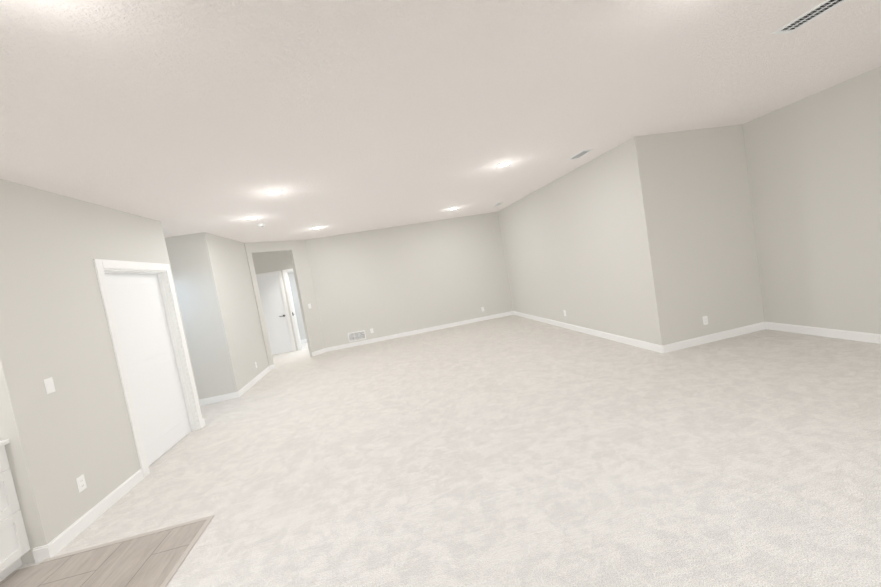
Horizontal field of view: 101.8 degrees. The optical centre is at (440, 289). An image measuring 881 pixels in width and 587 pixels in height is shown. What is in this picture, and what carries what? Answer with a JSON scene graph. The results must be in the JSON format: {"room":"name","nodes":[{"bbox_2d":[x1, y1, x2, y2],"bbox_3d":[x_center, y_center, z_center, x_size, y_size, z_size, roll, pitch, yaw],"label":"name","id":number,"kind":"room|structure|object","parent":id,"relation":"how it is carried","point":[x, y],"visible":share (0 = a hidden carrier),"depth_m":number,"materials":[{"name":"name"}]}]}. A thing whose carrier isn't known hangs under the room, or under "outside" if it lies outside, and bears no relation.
{"room":"empty basement room","nodes":[
{"label":"empty basement room","id":0,"kind":"room"},
{"bbox_2d":[20,553,28,564],"bbox_3d":[-3.511,0.629,2.449,0.730,2.784,0.130,-10,4,-10],"label":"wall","id":1,"kind":"structure","parent":0,"point":[24,559],"depth_m":2.53,"materials":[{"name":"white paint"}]},
{"bbox_2d":[0,520,205,586],"bbox_3d":[-2.035,1.980,-0.619,1.765,0.006,6.405,-10,4,-10],"label":"floor","id":2,"kind":"structure","parent":0,"point":[151,560],"depth_m":2.38,"materials":[{"name":"wood"}]},
{"bbox_2d":[0,447,29,581],"bbox_3d":[-3.189,1.559,2.154,0.621,0.868,0.614,-10,4,-10],"label":"base cabinet","id":3,"kind":"object","parent":2,"relation":"on","point":[14,545],"depth_m":2.44,"materials":[{"name":"white wood"}]},
{"bbox_2d":[0,439,9,446],"bbox_3d":[-3.143,1.133,1.533,0.646,0.030,1.826,-10,4,-10],"label":"countertop","id":4,"kind":"structure","parent":3,"relation":"on","point":[3,442],"depth_m":2.46,"materials":[{"name":"white"}]},
{"bbox_2d":[40,517,204,563],"bbox_3d":[-2.292,1.822,2.606,1.050,0.008,0.040,-10,4,-10],"label":"trim","id":5,"kind":"structure","parent":2,"relation":"on","point":[201,519],"depth_m":2.60,"materials":[{"name":"beige wood"}]},
{"bbox_2d":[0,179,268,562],"bbox_3d":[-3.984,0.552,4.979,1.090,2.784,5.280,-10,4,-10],"label":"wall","id":6,"kind":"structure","parent":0,"point":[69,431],"depth_m":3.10,"materials":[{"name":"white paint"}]},
{"bbox_2d":[32,544,51,562],"bbox_3d":[-2.827,1.871,2.539,0.094,0.100,0.014,-10,4,-10],"label":"baseboard","id":7,"kind":"structure","parent":6,"relation":"attached to","point":[41,553],"depth_m":2.53,"materials":[{"name":"white wood"}]},
{"bbox_2d":[44,377,54,393],"bbox_3d":[-3.033,0.743,2.779,0.010,0.116,0.072,-10,4,-10],"label":"light switch","id":8,"kind":"object","parent":6,"relation":"attached to","point":[49,385],"visible":1,"depth_m":2.77,"materials":[{"name":"white plastic"}]},
{"bbox_2d":[76,474,86,492],"bbox_3d":[-2.907,1.567,2.898,0.008,0.116,0.072,-10,4,-10],"label":"electrical outlet","id":9,"kind":"object","parent":6,"relation":"attached to","point":[81,483],"visible":1,"depth_m":2.89,"materials":[{"name":"white plastic"}]},
{"bbox_2d":[47,469,143,556],"bbox_3d":[-2.882,1.848,3.059,0.014,0.100,1.030,-10,4,-10],"label":"baseboard","id":10,"kind":"structure","parent":6,"relation":"attached to","point":[62,540],"depth_m":2.94,"materials":[{"name":"white wood"}]},
{"bbox_2d":[105,273,190,465],"bbox_3d":[-3.368,0.842,4.114,0.039,2.097,1.050,-10,4,-10],"label":"room door","id":11,"kind":"structure","parent":6,"relation":"in","point":[148,352],"depth_m":4.12,"materials":[{"name":"white wood"}]},
{"bbox_2d":[93,259,203,477],"bbox_3d":[-3.327,0.783,4.119,0.148,2.214,1.268,-10,4,-10],"label":"door frame","id":12,"kind":"structure","parent":6,"relation":"attached to","point":[167,289],"depth_m":4.30,"materials":[{"name":"white wood"}]},
{"bbox_2d":[199,391,239,404],"bbox_3d":[-3.905,1.845,5.891,1.104,0.100,0.014,-10,4,-10],"label":"baseboard","id":13,"kind":"structure","parent":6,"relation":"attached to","point":[219,398],"depth_m":5.93,"materials":[{"name":"white wood"}]},
{"bbox_2d":[239,366,269,396],"bbox_3d":[-3.539,1.722,6.871,0.014,0.100,1.790,-10,4,-10],"label":"baseboard","id":14,"kind":"structure","parent":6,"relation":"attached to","point":[249,385],"depth_m":6.70,"materials":[{"name":"white wood"}]},
{"bbox_2d":[160,515,213,586],"bbox_3d":[-1.164,1.821,-0.444,0.040,0.008,6.445,-10,4,-10],"label":"trim","id":15,"kind":"structure","parent":0,"point":[175,568],"depth_m":2.35,"materials":[{"name":"beige wood"}]},
{"bbox_2d":[252,250,297,350],"bbox_3d":[-4.146,0.285,9.721,1.700,2.784,0.120,-10,4,-10],"label":"wall","id":16,"kind":"structure","parent":0,"point":[264,262],"depth_m":9.58,"materials":[{"name":"white paint"}]},
{"bbox_2d":[257,274,292,354],"bbox_3d":[-4.540,0.688,9.620,0.710,2.117,0.091,-10,4,-10],"label":"hall door","id":17,"kind":"structure","parent":16,"relation":"in","point":[274,314],"depth_m":9.64,"materials":[{"name":"white wood"}]},
{"bbox_2d":[256,271,295,350],"bbox_3d":[-4.552,0.647,9.649,0.888,2.214,0.138,-10,4,-10],"label":"door frame","id":18,"kind":"structure","parent":16,"relation":"attached to","point":[284,301],"depth_m":9.63,"materials":[{"name":"white wood"}]},
{"bbox_2d":[282,269,301,349],"bbox_3d":[-3.641,0.483,9.810,0.888,2.214,0.138,-10,4,-10],"label":"door frame","id":19,"kind":"structure","parent":16,"relation":"attached to","point":[291,306],"depth_m":9.69,"materials":[{"name":"white wood"}]},
{"bbox_2d":[244,240,325,365],"bbox_3d":[-3.512,0.268,8.257,0.120,2.784,1.442,-7,5,40],"label":"wall","id":20,"kind":"structure","parent":0,"point":[297,249],"depth_m":8.48,"materials":[{"name":"white paint"}]},
{"bbox_2d":[312,348,325,355],"bbox_3d":[-2.936,1.509,8.661,0.014,0.100,0.373,-7,5,40],"label":"baseboard","id":21,"kind":"structure","parent":20,"relation":"attached to","point":[318,352],"depth_m":8.65,"materials":[{"name":"white wood"}]},
{"bbox_2d":[288,272,305,339],"bbox_3d":[-3.848,0.148,11.103,2.300,2.784,0.120,-10,4,-10],"label":"wall","id":22,"kind":"structure","parent":0,"point":[297,308],"depth_m":10.95,"materials":[{"name":"white paint"}]},
{"bbox_2d":[305,212,512,351],"bbox_3d":[-0.660,-0.274,9.213,4.939,2.784,0.120,-10,4,-10],"label":"wall","id":23,"kind":"structure","parent":0,"point":[382,282],"depth_m":9.12,"materials":[{"name":"white paint"}]},
{"bbox_2d":[348,330,365,341],"bbox_3d":[-2.086,1.153,8.932,0.420,0.225,0.008,-10,4,-10],"label":"air vent","id":24,"kind":"object","parent":23,"relation":"in","point":[357,335],"visible":1,"depth_m":8.93,"materials":[{"name":"white metal"}]},
{"bbox_2d":[326,311,512,351],"bbox_3d":[-0.427,1.049,9.229,4.915,0.100,0.014,-10,4,-10],"label":"baseboard","id":25,"kind":"structure","parent":23,"relation":"attached to","point":[353,344],"depth_m":9.19,"materials":[{"name":"white wood"}]},
{"bbox_2d":[0,0,880,242],"bbox_3d":[-0.316,-1.488,4.060,9.600,0.120,16.000,-10,4,-10],"label":"ceiling","id":26,"kind":"structure","parent":0,"point":[221,118],"depth_m":2.50,"materials":[{"name":"white paint"}]},
{"bbox_2d":[244,217,257,219],"bbox_3d":[-2.850,-1.078,5.389,0.184,0.004,0.184,-10,4,-10],"label":"recessed light","id":27,"kind":"object","parent":26,"relation":"in","point":[249,218],"visible":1,"depth_m":5.38,"materials":[{"name":"white"}]},
{"bbox_2d":[266,190,282,194],"bbox_3d":[-1.970,-1.157,4.246,0.184,0.004,0.184,-10,4,-10],"label":"recessed light","id":28,"kind":"object","parent":26,"relation":"in","point":[272,192],"visible":1,"depth_m":4.24,"materials":[{"name":"white"}]},
{"bbox_2d":[497,162,510,166],"bbox_3d":[0.839,-1.664,4.755,0.184,0.004,0.184,-10,4,-10],"label":"recessed light","id":29,"kind":"object","parent":26,"relation":"in","point":[503,164],"visible":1,"depth_m":4.75,"materials":[{"name":"white"}]},
{"bbox_2d":[568,149,593,159],"bbox_3d":[1.922,-1.854,4.911,0.160,0.011,0.370,-10,4,-10],"label":"ceiling vent","id":30,"kind":"object","parent":26,"relation":"in","point":[580,154],"visible":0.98,"depth_m":4.89,"materials":[{"name":"white metal"}]},
{"bbox_2d":[772,0,845,33],"bbox_3d":[2.400,-1.773,2.301,0.160,0.011,0.370,-10,4,-10],"label":"ceiling vent","id":31,"kind":"object","parent":26,"relation":"in","point":[825,6],"visible":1,"depth_m":2.32,"materials":[{"name":"white metal"}]},
{"bbox_2d":[16,315,880,586],"bbox_3d":[0.166,1.360,4.237,9.600,0.100,16.000,-10,4,-10],"label":"floor carpet","id":32,"kind":"object","parent":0,"point":[512,451],"visible":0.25,"depth_m":2.71,"materials":[{"name":"beige carpet"}]},
{"bbox_2d":[498,124,764,345],"bbox_3d":[3.058,-0.785,7.283,1.787,2.784,5.221,-10,4,-10],"label":"wall","id":33,"kind":"structure","parent":0,"point":[649,238],"depth_m":4.81,"materials":[{"name":"white paint"}]},
{"bbox_2d":[513,311,662,352],"bbox_3d":[2.420,0.696,7.152,0.014,0.100,5.101,-10,4,-10],"label":"baseboard","id":34,"kind":"structure","parent":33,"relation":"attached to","point":[638,343],"depth_m":5.90,"materials":[{"name":"white wood"}]},
{"bbox_2d":[703,316,707,324],"bbox_3d":[3.514,0.406,4.744,0.072,0.116,0.008,-10,4,-10],"label":"electrical outlet","id":35,"kind":"object","parent":33,"relation":"attached to","point":[705,320],"visible":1,"depth_m":4.74,"materials":[{"name":"white plastic"}]},
{"bbox_2d":[662,322,765,352],"bbox_3d":[3.674,0.630,4.778,1.623,0.100,0.014,-10,4,-10],"label":"baseboard return","id":36,"kind":"object","parent":33,"relation":"attached to","point":[675,346],"visible":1,"depth_m":4.76,"materials":[{"name":"white wood"}]},
{"bbox_2d":[742,66,880,333],"bbox_3d":[4.999,-0.733,1.156,0.150,2.784,7.530,-10,4,-10],"label":"wall","id":37,"kind":"structure","parent":0,"point":[814,167],"depth_m":4.10,"materials":[{"name":"white paint"}]},
{"bbox_2d":[765,322,880,343],"bbox_3d":[5.143,0.602,1.224,0.014,0.100,7.530,-10,4,-10],"label":"baseboard","id":38,"kind":"structure","parent":37,"relation":"attached to","point":[851,335],"depth_m":4.25,"materials":[{"name":"white wood"}]}
]}

